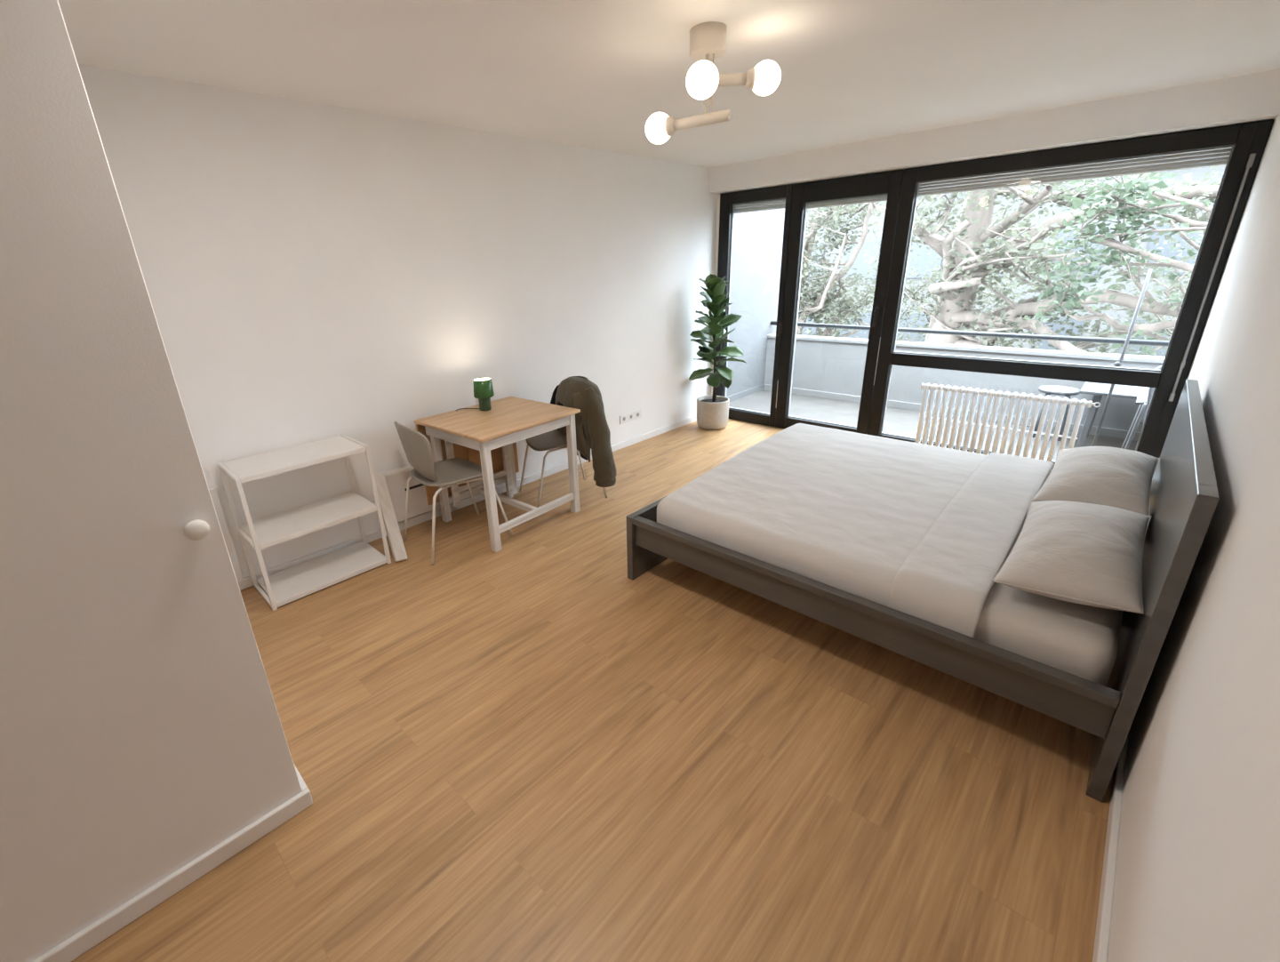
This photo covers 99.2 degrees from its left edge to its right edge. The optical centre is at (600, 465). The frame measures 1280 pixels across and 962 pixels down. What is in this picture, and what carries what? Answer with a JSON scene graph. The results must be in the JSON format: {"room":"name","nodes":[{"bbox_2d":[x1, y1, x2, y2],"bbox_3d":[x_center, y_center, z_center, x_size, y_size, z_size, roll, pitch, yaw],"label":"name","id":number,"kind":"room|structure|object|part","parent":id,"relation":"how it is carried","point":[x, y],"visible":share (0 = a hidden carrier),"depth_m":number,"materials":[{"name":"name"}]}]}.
{"room":"studio apartment","nodes":[
{"label":"studio apartment","id":0,"kind":"room"},
{"bbox_2d":[0,0,302,961],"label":"door","id":1,"kind":"structure","parent":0,"point":[141,731],"depth_m":1.28,"materials":[{"name":"white paint"}]},
{"bbox_2d":[32,764,312,961],"bbox_3d":[-2.271,1.182,1.683,1.708,0.060,2.033,17,27,42],"label":"baseboard","id":2,"kind":"structure","parent":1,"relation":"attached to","point":[89,937],"depth_m":1.54,"materials":[{"name":"white paint"}]},
{"bbox_2d":[184,519,209,540],"bbox_3d":[-1.036,0.164,1.393,0.038,0.055,0.055,17,27,42],"label":"wall hook","id":3,"kind":"object","parent":1,"relation":"attached to","point":[195,530],"visible":1,"depth_m":1.38,"materials":[{"name":"white plastic"}]},
{"bbox_2d":[78,64,717,577],"bbox_3d":[-1.284,-0.789,3.501,0.150,2.533,7.190,17,27,42],"label":"wall","id":4,"kind":"structure","parent":0,"point":[312,272],"depth_m":3.26,"materials":[{"name":"white paint"}]},
{"bbox_2d":[208,486,243,580],"bbox_3d":[-2.031,0.378,2.946,0.024,0.556,0.048,17,27,42],"label":"cable cover","id":5,"kind":"object","parent":4,"relation":"attached to","point":[213,491],"visible":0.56,"depth_m":2.94,"materials":[{"name":"white paint"}]},
{"bbox_2d":[384,464,432,521],"bbox_3d":[-1.294,0.174,3.626,0.086,0.341,0.310,17,27,42],"label":"wall heater","id":6,"kind":"object","parent":4,"relation":"attached to","point":[396,479],"visible":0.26,"depth_m":3.58,"materials":[{"name":"white metal"}]},
{"bbox_2d":[384,464,413,475],"bbox_3d":[-1.292,0.019,3.561,0.050,0.006,0.300,17,27,42],"label":"grille","id":7,"kind":"object","parent":6,"relation":"attached to","point":[405,469],"depth_m":3.53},
{"bbox_2d":[237,415,696,590],"bbox_3d":[-0.461,0.063,4.538,0.018,0.060,4.887,17,27,42],"label":"baseboard","id":8,"kind":"structure","parent":4,"relation":"attached to","point":[245,582],"depth_m":3.93,"materials":[{"name":"white paint"}]},
{"bbox_2d":[619,408,641,423],"bbox_3d":[0.287,-0.468,5.175,0.012,0.080,0.310,17,27,42],"label":"wall socket","id":9,"kind":"object","parent":4,"relation":"attached to","point":[636,414],"visible":1,"depth_m":5.16,"materials":[{"name":"white plastic"}]},
{"bbox_2d":[71,418,1112,961],"bbox_3d":[0.096,0.817,2.690,3.897,0.120,7.170,17,27,42],"label":"floor","id":10,"kind":"structure","parent":0,"point":[530,749],"depth_m":1.82,"materials":[{"name":"brown wood"}]},
{"bbox_2d":[216,433,391,610],"bbox_3d":[-1.632,0.286,3.055,0.356,0.748,0.650,17,27,42],"label":"shelf unit","id":11,"kind":"object","parent":10,"relation":"on","point":[290,584],"visible":1,"depth_m":3.02,"materials":[{"name":"white paint"}]},
{"bbox_3d":[-1.865,0.031,2.721,0.316,0.019,0.018,17,27,42],"label":"rail","id":12,"kind":"part","parent":11,"relation":"part of","materials":[{"name":"white paint"}]},
{"bbox_3d":[-1.972,0.335,2.958,0.020,0.748,0.020,17,27,42],"label":"post","id":13,"kind":"part","parent":11,"relation":"part of","materials":[{"name":"white paint"}]},
{"bbox_3d":[-1.851,0.385,2.851,0.316,0.016,0.018,17,27,42],"label":"rail","id":14,"kind":"part","parent":11,"relation":"part of","materials":[{"name":"white paint"}]},
{"bbox_3d":[-1.732,0.408,2.735,0.020,0.748,0.020,17,27,42],"label":"post","id":15,"kind":"part","parent":11,"relation":"part of","materials":[{"name":"white paint"}]},
{"bbox_3d":[-1.839,0.710,2.971,0.316,0.017,0.018,17,27,42],"label":"rail","id":16,"kind":"part","parent":11,"relation":"part of","materials":[{"name":"white paint"}]},
{"bbox_3d":[-1.532,0.165,3.376,0.020,0.748,0.020,17,27,42],"label":"post","id":17,"kind":"part","parent":11,"relation":"part of","materials":[{"name":"white paint"}]},
{"bbox_3d":[-1.425,-0.140,3.139,0.316,0.019,0.018,17,27,42],"label":"rail","id":18,"kind":"part","parent":11,"relation":"part of","materials":[{"name":"white paint"}]},
{"bbox_3d":[-1.399,0.539,3.388,0.316,0.017,0.018,17,27,42],"label":"rail","id":19,"kind":"part","parent":11,"relation":"part of","materials":[{"name":"white paint"}]},
{"bbox_3d":[-1.292,0.237,3.152,0.020,0.748,0.020,17,27,42],"label":"post","id":20,"kind":"part","parent":11,"relation":"part of","materials":[{"name":"white paint"}]},
{"bbox_2d":[374,472,407,561],"bbox_3d":[-1.300,0.314,3.337,0.075,0.474,0.366,-14,23,-29],"label":"wooden plank","id":21,"kind":"object","parent":10,"relation":"on","point":[389,518],"visible":0.79,"depth_m":3.32,"materials":[{"name":"white wood"}]},
{"bbox_2d":[393,421,512,564],"bbox_3d":[-0.948,0.084,3.413,0.559,0.823,0.466,-18,26,-37],"label":"dining chair","id":22,"kind":"object","parent":10,"relation":"on","point":[417,447],"visible":0.97,"depth_m":3.23,"materials":[{"name":"white plastic"}]},
{"bbox_3d":[-1.174,0.259,3.512,0.259,0.442,0.027,-12,22,-24],"label":"leg","id":23,"kind":"part","parent":22,"relation":"part of","materials":[{"name":"white metal"}]},
{"bbox_3d":[-1.108,-0.083,3.213,0.125,0.360,0.445,-18,26,-37],"label":"backrest","id":24,"kind":"part","parent":22,"relation":"part of","materials":[{"name":"white plastic"}]},
{"bbox_3d":[-0.943,0.344,3.258,0.027,0.442,0.259,12,24,33],"label":"leg","id":25,"kind":"part","parent":22,"relation":"part of","materials":[{"name":"white metal"}]},
{"bbox_3d":[-0.942,0.047,3.406,0.433,0.049,0.418,-18,26,-37],"label":"seat","id":26,"kind":"part","parent":22,"relation":"part of","materials":[{"name":"white plastic"}]},
{"bbox_3d":[-0.961,0.189,3.683,0.039,0.441,0.319,12,24,33],"label":"leg","id":27,"kind":"part","parent":22,"relation":"part of","materials":[{"name":"white metal"}]},
{"bbox_3d":[-0.725,0.277,3.419,0.309,0.441,0.091,-18,26,-37],"label":"leg","id":28,"kind":"part","parent":22,"relation":"part of","materials":[{"name":"white metal"}]},
{"bbox_2d":[414,396,580,551],"bbox_3d":[-0.660,0.014,3.697,0.722,0.745,0.814,15,26,39],"label":"table","id":29,"kind":"object","parent":10,"relation":"on","point":[488,439],"visible":0.97,"depth_m":3.59,"materials":[{"name":"brown wood"}]},
{"bbox_3d":[-1.089,0.046,3.687,0.047,0.723,0.047,15,26,39],"label":"leg","id":30,"kind":"part","parent":29,"relation":"part of","materials":[{"name":"white wood"}]},
{"bbox_3d":[-0.856,0.019,3.886,0.028,0.620,0.510,15,26,39],"label":"gate frame","id":31,"kind":"part","parent":29,"relation":"part of","materials":[{"name":"white wood"}]},
{"bbox_2d":[472,376,494,410],"bbox_3d":[-0.788,-0.479,3.664,0.133,0.212,0.133,17,27,42],"label":"table lamp","id":32,"kind":"object","parent":29,"relation":"on","point":[483,387],"visible":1,"depth_m":3.61,"materials":[{"name":"green glass"}]},
{"bbox_2d":[473,377,489,380],"bbox_3d":[-0.792,-0.572,3.630,0.111,0.003,0.111,17,27,42],"label":"diffuser","id":33,"kind":"object","parent":32,"relation":"attached to","point":[477,379],"depth_m":3.65,"materials":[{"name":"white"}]},
{"bbox_3d":[-0.790,-0.521,3.649,0.133,0.122,0.133,17,27,42],"label":"lamp shade","id":34,"kind":"part","parent":32,"relation":"part of","materials":[{"name":"green glass"}]},
{"bbox_3d":[-0.662,0.187,3.259,0.047,0.723,0.047,15,26,39],"label":"leg","id":35,"kind":"part","parent":29,"relation":"part of","materials":[{"name":"white wood"}]},
{"bbox_3d":[-0.693,-0.122,4.104,0.047,0.723,0.047,15,26,39],"label":"leg","id":36,"kind":"part","parent":29,"relation":"part of","materials":[{"name":"white wood"}]},
{"bbox_3d":[-0.193,-0.013,3.753,0.047,0.723,0.047,15,26,39],"label":"leg","id":37,"kind":"part","parent":29,"relation":"part of","materials":[{"name":"white wood"}]},
{"bbox_2d":[519,427,607,507],"bbox_3d":[-0.305,-0.161,4.012,0.559,0.823,0.466,-11,22,-22],"label":"dining chair","id":38,"kind":"object","parent":10,"relation":"on","point":[550,440],"visible":0.38,"depth_m":3.97,"materials":[{"name":"grey plastic"}]},
{"bbox_3d":[-0.487,-0.013,4.183,0.319,0.441,0.039,-5,20,-9],"label":"leg","id":39,"kind":"part","parent":38,"relation":"part of","materials":[{"name":"white metal"}]},
{"bbox_3d":[-0.315,-0.194,3.995,0.433,0.049,0.418,-11,22,-22],"label":"seat","id":40,"kind":"part","parent":38,"relation":"part of","materials":[{"name":"grey plastic"}]},
{"bbox_3d":[-0.341,0.093,3.877,0.319,0.441,0.039,-17,25,-35],"label":"leg","id":41,"kind":"part","parent":38,"relation":"part of","materials":[{"name":"white metal"}]},
{"bbox_3d":[-0.230,-0.062,4.288,0.259,0.442,0.027,-17,25,-35],"label":"leg","id":42,"kind":"part","parent":38,"relation":"part of","materials":[{"name":"white metal"}]},
{"bbox_2d":[550,376,616,487],"bbox_3d":[-0.146,-0.277,4.040,0.331,0.754,0.655,-11,22,-22],"label":"jacket","id":43,"kind":"object","parent":38,"relation":"hanging from","point":[593,432],"visible":0.76,"depth_m":3.79,"materials":[{"name":"green fabric"}]},
{"bbox_3d":[-0.134,-0.267,3.801,0.169,0.513,0.122,-11,22,-22],"label":"panel","id":44,"kind":"part","parent":43,"relation":"part of","materials":[{"name":"green fabric"}]},
{"bbox_3d":[-0.085,0.044,3.983,0.259,0.442,0.027,-5,20,-8],"label":"leg","id":45,"kind":"part","parent":38,"relation":"part of","materials":[{"name":"white metal"}]},
{"bbox_2d":[688,273,746,430],"bbox_3d":[1.156,-1.110,5.436,0.504,1.522,0.590,-10,22,-21],"label":"potted plant","id":46,"kind":"object","parent":10,"relation":"on","point":[712,411],"visible":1,"depth_m":5.40,"materials":[{"name":"green plant"}]},
{"bbox_3d":[1.169,-0.549,5.678,0.332,0.302,0.332,17,27,42],"label":"pot","id":47,"kind":"part","parent":46,"relation":"part of","materials":[{"name":"white ceramic"}]},
{"bbox_3d":[1.169,-1.168,5.452,0.117,1.099,0.053,5,21,18],"label":"stem","id":48,"kind":"part","parent":46,"relation":"part of","materials":[{"name":"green plant"}]},
{"bbox_2d":[626,379,1219,801],"bbox_3d":[1.456,0.115,2.771,1.990,1.042,1.762,17,27,42],"label":"double bed","id":49,"kind":"object","parent":10,"relation":"on","point":[1184,498],"visible":0.49,"depth_m":1.86,"materials":[{"name":"grey wood"}]},
{"bbox_3d":[0.771,0.214,3.532,0.040,0.382,1.762,17,27,42],"label":"footboard","id":50,"kind":"part","parent":49,"relation":"part of","materials":[{"name":"grey wood"}]},
{"bbox_3d":[0.869,0.558,2.282,1.911,0.167,0.048,17,27,42],"label":"rail","id":51,"kind":"part","parent":49,"relation":"part of","materials":[{"name":"grey wood"}]},
{"bbox_2d":[974,469,1123,686],"bbox_3d":[1.483,0.237,2.792,1.799,0.291,1.594,17,27,42],"label":"mattress","id":52,"kind":"object","parent":49,"relation":"on","point":[1077,639],"visible":0.09,"depth_m":1.80,"materials":[{"name":"grey fabric"}]},
{"bbox_2d":[656,423,1054,638],"bbox_3d":[1.351,0.162,2.901,1.462,0.292,1.652,17,27,42],"label":"duvet","id":53,"kind":"object","parent":52,"relation":"on","point":[924,532],"visible":0.94,"depth_m":2.54,"materials":[{"name":"grey fabric"}]},
{"bbox_2d":[992,500,1151,614],"bbox_3d":[1.761,0.288,2.006,0.373,0.203,0.772,17,27,41],"label":"pillow","id":54,"kind":"object","parent":52,"relation":"on","point":[1082,553],"visible":1,"depth_m":1.85,"materials":[{"name":"grey fabric"}]},
{"bbox_2d":[1031,446,1159,515],"bbox_3d":[2.303,0.045,2.510,0.373,0.204,0.772,17,28,42],"label":"pillow","id":55,"kind":"object","parent":52,"relation":"on","point":[1107,476],"visible":0.88,"depth_m":2.37,"materials":[{"name":"grey fabric"}]},
{"bbox_3d":[2.154,0.327,2.123,0.039,1.042,1.762,17,27,42],"label":"headboard","id":56,"kind":"part","parent":49,"relation":"part of","materials":[{"name":"grey wood"}]},
{"bbox_2d":[913,383,1100,462],"bbox_3d":[3.035,-0.258,4.188,1.108,0.650,0.102,17,27,42],"label":"radiator","id":57,"kind":"object","parent":10,"relation":"on","point":[1082,404],"visible":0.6,"depth_m":4.15,"materials":[{"name":"white metal"}]},
{"bbox_2d":[58,0,1279,167],"bbox_3d":[0.053,-1.659,1.837,3.897,0.150,7.320,17,27,42],"label":"ceiling","id":58,"kind":"structure","parent":0,"point":[591,74],"depth_m":2.37,"materials":[{"name":"white paint"}]},
{"bbox_2d":[645,21,781,143],"bbox_3d":[0.389,-1.519,2.164,0.499,0.361,0.487,17,27,42],"label":"ceiling lamp","id":59,"kind":"object","parent":58,"relation":"attached to","point":[708,40],"visible":1,"depth_m":2.12,"materials":[{"name":"white glass"}]},
{"bbox_3d":[0.249,-1.443,2.326,0.117,0.117,0.117,17,27,42],"label":"globe","id":60,"kind":"part","parent":59,"relation":"part of","materials":[{"name":"white glass"}]},
{"bbox_2d":[664,116,676,135],"bbox_3d":[0.299,-1.433,2.293,0.034,0.071,0.071,11,24,32],"label":"socket","id":61,"kind":"object","parent":59,"relation":"attached to","point":[670,123],"depth_m":2.27,"materials":[{"name":"beige metal"}]},
{"bbox_3d":[0.409,-1.411,2.222,0.240,0.041,0.041,11,24,32],"label":"arm","id":62,"kind":"part","parent":59,"relation":"part of","materials":[{"name":"beige metal"}]},
{"bbox_3d":[0.366,-1.391,1.961,0.117,0.117,0.117,17,27,42],"label":"globe","id":63,"kind":"part","parent":59,"relation":"part of","materials":[{"name":"white glass"}]},
{"bbox_3d":[0.410,-1.453,2.127,0.041,0.041,0.218,3,21,14],"label":"arm","id":64,"kind":"part","parent":59,"relation":"part of","materials":[{"name":"beige metal"}]},
{"bbox_3d":[0.433,-1.512,2.169,0.032,0.222,0.011,5,21,19],"label":"stem","id":65,"kind":"part","parent":59,"relation":"part of","materials":[{"name":"beige metal"}]},
{"bbox_3d":[0.479,-1.533,2.163,0.202,0.041,0.041,-1,20,2],"label":"arm","id":66,"kind":"part","parent":59,"relation":"part of","materials":[{"name":"beige wood"}]},
{"bbox_2d":[744,67,756,89],"bbox_3d":[0.593,-1.536,2.159,0.034,0.072,0.072,-1,20,2],"label":"socket","id":67,"kind":"object","parent":59,"relation":"attached to","point":[750,76],"depth_m":2.14,"materials":[{"name":"beige metal"}]},
{"bbox_3d":[0.654,-1.537,2.156,0.117,0.117,0.117,17,27,42],"label":"globe","id":68,"kind":"part","parent":59,"relation":"part of","materials":[{"name":"white glass"}]},
{"bbox_2d":[709,69,1279,395],"bbox_3d":[2.518,-1.361,4.587,3.597,2.483,0.394,17,27,42],"label":"wall","id":69,"kind":"structure","parent":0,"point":[1255,97],"depth_m":3.60,"materials":[{"name":"white paint"}]},
{"bbox_2d":[715,184,793,426],"bbox_3d":[1.502,-1.547,5.516,0.766,2.263,0.132,17,27,42],"label":"window","id":70,"kind":"structure","parent":69,"relation":"attached to","point":[728,201],"depth_m":5.42,"materials":[{"name":"black paint"}]},
{"bbox_3d":[1.743,-1.326,5.295,0.020,0.125,0.056,17,27,42],"label":"handle","id":71,"kind":"part","parent":70,"relation":"part of","materials":[{"name":"black plastic"}]},
{"bbox_2d":[734,199,785,213],"bbox_3d":[1.580,-2.574,5.241,0.740,0.204,0.076,17,27,42],"label":"blind","id":72,"kind":"object","parent":69,"relation":"attached to","point":[776,204],"visible":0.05,"depth_m":5.26,"materials":[{"name":"grey metal"}]},
{"bbox_3d":[1.583,-2.488,5.273,0.740,0.020,0.076,17,27,42],"label":"rail","id":73,"kind":"part","parent":72,"relation":"part of","materials":[{"name":"grey metal"}]},
{"bbox_2d":[775,168,903,434],"bbox_3d":[2.098,-1.365,4.958,0.916,2.263,0.137,17,27,42],"label":"door","id":74,"kind":"structure","parent":69,"relation":"attached to","point":[889,183],"depth_m":4.85,"materials":[{"name":"black paint"}]},
{"bbox_3d":[2.358,-1.285,4.660,0.024,0.180,0.061,17,27,42],"label":"handle","id":75,"kind":"part","parent":74,"relation":"part of","materials":[{"name":"black plastic"}]},
{"bbox_2d":[807,195,887,208],"bbox_3d":[2.181,-2.381,4.687,0.900,0.226,0.076,17,27,42],"label":"blind","id":76,"kind":"object","parent":69,"relation":"attached to","point":[881,198],"visible":0.03,"depth_m":4.72,"materials":[{"name":"grey metal"}]},
{"bbox_2d":[867,119,1274,478],"bbox_3d":[3.114,-1.067,4.042,1.889,2.263,0.096,17,27,42],"label":"window","id":77,"kind":"structure","parent":69,"relation":"attached to","point":[1247,141],"depth_m":3.63,"materials":[{"name":"black paint"}]},
{"bbox_3d":[3.727,-1.095,3.328,0.024,1.435,0.020,17,27,42],"label":"operating rod","id":78,"kind":"part","parent":77,"relation":"part of","materials":[{"name":"metal"}]},
{"bbox_2d":[918,147,1231,196],"bbox_3d":[3.175,-2.084,3.762,1.840,0.217,0.076,17,27,42],"label":"blind","id":79,"kind":"object","parent":69,"relation":"attached to","point":[1197,159],"visible":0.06,"depth_m":3.67,"materials":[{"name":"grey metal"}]},
{"bbox_2d":[1107,112,1279,961],"bbox_3d":[1.397,0.023,1.012,0.150,2.533,7.190,17,27,42],"label":"wall","id":80,"kind":"structure","parent":0,"point":[1197,876],"depth_m":1.17,"materials":[{"name":"white paint"}]},
{"bbox_2d":[1092,735,1127,961],"bbox_3d":[1.390,1.114,1.486,0.018,0.060,6.920,17,27,42],"label":"baseboard","id":81,"kind":"structure","parent":80,"relation":"attached to","point":[1102,932],"depth_m":1.48,"materials":[{"name":"white paint"}]},
{"label":"outside","id":82,"kind":"structure","parent":0,"visible":0},
{"bbox_3d":[24.867,-6.546,29.662,90.000,0.300,62.600,17,27,42],"label":"ground","id":83,"kind":"structure","parent":82,"visible":0},
{"bbox_2d":[796,200,885,337],"bbox_3d":[3.326,-3.402,12.539,5.169,7.177,4.850,17,27,42],"label":"broadleaf tree","id":84,"kind":"object","parent":83,"relation":"on","point":[820,305],"visible":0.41,"depth_m":10.93,"materials":[{"name":"green plant"}]},
{"bbox_2d":[832,194,1075,348],"bbox_3d":[8.939,-4.012,14.358,4.932,6.676,4.348,17,27,42],"label":"broadleaf tree","id":85,"kind":"object","parent":83,"relation":"on","point":[916,294],"visible":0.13,"depth_m":13.37,"materials":[{"name":"green plant"}]},
{"bbox_2d":[800,156,1225,356],"bbox_3d":[15.970,-8.709,25.022,23.100,7.600,8.600,17,27,42],"label":"apartment block","id":86,"kind":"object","parent":83,"relation":"on","point":[920,263],"visible":0.08,"depth_m":19.81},
{"bbox_2d":[856,165,1223,355],"bbox_3d":[7.633,-3.092,8.303,6.605,9.323,3.731,17,27,42],"label":"broadleaf tree","id":87,"kind":"object","parent":83,"relation":"on","point":[966,263],"visible":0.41,"depth_m":8.21,"materials":[{"name":"green plant"}]},
{"bbox_2d":[1024,165,1213,355],"bbox_3d":[7.315,-0.868,5.084,5.470,7.339,1.936,17,27,42],"label":"broadleaf tree","id":88,"kind":"object","parent":83,"relation":"on","point":[1124,195],"visible":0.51,"depth_m":5.93,"materials":[{"name":"green plant"}]},
{"bbox_2d":[1096,173,1212,356],"bbox_3d":[13.353,-3.200,10.804,5.512,7.298,5.300,17,27,42],"label":"broadleaf tree","id":89,"kind":"object","parent":83,"relation":"on","point":[1182,289],"visible":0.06,"depth_m":12.13,"materials":[{"name":"green plant"}]},
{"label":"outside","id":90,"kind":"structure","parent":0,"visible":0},
{"bbox_2d":[728,390,1137,460],"bbox_3d":[3.419,-0.273,5.496,5.050,0.150,1.780,17,27,42],"label":"floor","id":91,"kind":"structure","parent":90,"point":[897,420],"depth_m":5.99,"materials":[{"name":"grey concrete"}]},
{"bbox_2d":[726,208,784,401],"bbox_3d":[1.726,-2.219,6.688,0.200,3.100,2.010,17,27,42],"label":"wall","id":92,"kind":"structure","parent":91,"relation":"on","point":[757,236],"depth_m":6.83,"materials":[{"name":"paint"}]},
{"bbox_2d":[764,333,1164,440],"bbox_3d":[3.962,-0.910,5.872,5.050,0.745,0.178,17,27,42],"label":"wall","id":93,"kind":"structure","parent":91,"relation":"on","point":[824,367],"depth_m":5.95,"materials":[{"name":"white paint"}]},
{"bbox_2d":[770,320,1169,346],"bbox_3d":[3.957,-1.335,5.703,4.695,0.168,0.048,17,27,42],"label":"balcony railing","id":94,"kind":"object","parent":93,"relation":"on","point":[1151,342],"visible":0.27,"depth_m":5.50,"materials":[{"name":"grey metal"}]},
{"bbox_2d":[1032,384,1079,440],"bbox_3d":[4.270,-0.502,5.125,0.310,0.476,0.310,17,27,42],"label":"garden stool","id":95,"kind":"object","parent":91,"relation":"on","point":[1067,391],"visible":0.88,"depth_m":5.04,"materials":[{"name":"white plastic"}]},
{"bbox_3d":[4.153,-0.478,5.133,0.063,0.434,0.028,-2,20,0],"label":"leg","id":96,"kind":"part","parent":95,"relation":"part of","materials":[{"name":"white plastic"}]},
{"bbox_3d":[4.262,-0.705,5.051,0.310,0.045,0.310,17,27,42],"label":"seat","id":97,"kind":"part","parent":95,"relation":"part of","materials":[{"name":"white plastic"}]},
{"bbox_3d":[4.272,-0.442,5.022,0.028,0.434,0.063,-2,20,0],"label":"leg","id":98,"kind":"part","parent":95,"relation":"part of","materials":[{"name":"white plastic"}]},
{"bbox_3d":[4.388,-0.487,5.132,0.063,0.434,0.028,-2,20,0],"label":"leg","id":99,"kind":"part","parent":95,"relation":"part of","materials":[{"name":"white plastic"}]},
{"bbox_2d":[1076,381,1139,447],"bbox_3d":[4.813,-0.351,4.585,1.240,0.527,0.580,17,27,42],"label":"garden table","id":100,"kind":"object","parent":91,"relation":"on","point":[1098,390],"visible":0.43,"depth_m":4.74,"materials":[{"name":"white plastic"}]},
{"bbox_3d":[4.291,-0.388,4.780,0.069,0.498,0.079,17,27,42],"label":"leg","id":101,"kind":"part","parent":100,"relation":"part of","materials":[{"name":"white plastic"}]},
{"bbox_3d":[4.605,-0.509,5.078,0.069,0.498,0.079,17,27,42],"label":"leg","id":102,"kind":"part","parent":100,"relation":"part of","materials":[{"name":"white plastic"}]},
{"bbox_2d":[1091,268,1152,446],"bbox_3d":[3.930,-0.698,4.166,0.320,1.525,0.320,17,27,42],"label":"parasol pole","id":103,"kind":"object","parent":91,"relation":"on","point":[1116,364],"visible":0.4,"depth_m":4.08,"materials":[{"name":"grey metal"}]},
{"bbox_2d":[1121,364,1162,449],"bbox_3d":[4.305,-0.300,3.995,0.606,0.872,0.710,17,27,42],"label":"armchair","id":104,"kind":"object","parent":91,"relation":"on","point":[1145,394],"visible":0.18,"depth_m":4.13,"materials":[{"name":"white plastic"}]},
{"bbox_3d":[4.266,-0.300,4.363,0.061,0.621,0.275,17,27,42],"label":"leg","id":105,"kind":"part","parent":104,"relation":"part of","materials":[{"name":"white plastic"}]},
{"bbox_3d":[3.948,-0.177,4.061,0.061,0.621,0.235,17,27,42],"label":"leg","id":106,"kind":"part","parent":104,"relation":"part of","materials":[{"name":"white plastic"}]},
{"bbox_3d":[4.085,-0.534,4.092,0.058,0.056,0.521,17,27,42],"label":"armrest","id":107,"kind":"part","parent":104,"relation":"part of","materials":[{"name":"white plastic"}]},
{"bbox_3d":[4.455,-0.534,4.080,0.541,0.503,0.191,17,27,42],"label":"backrest","id":108,"kind":"part","parent":104,"relation":"part of","materials":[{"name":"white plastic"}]}
]}

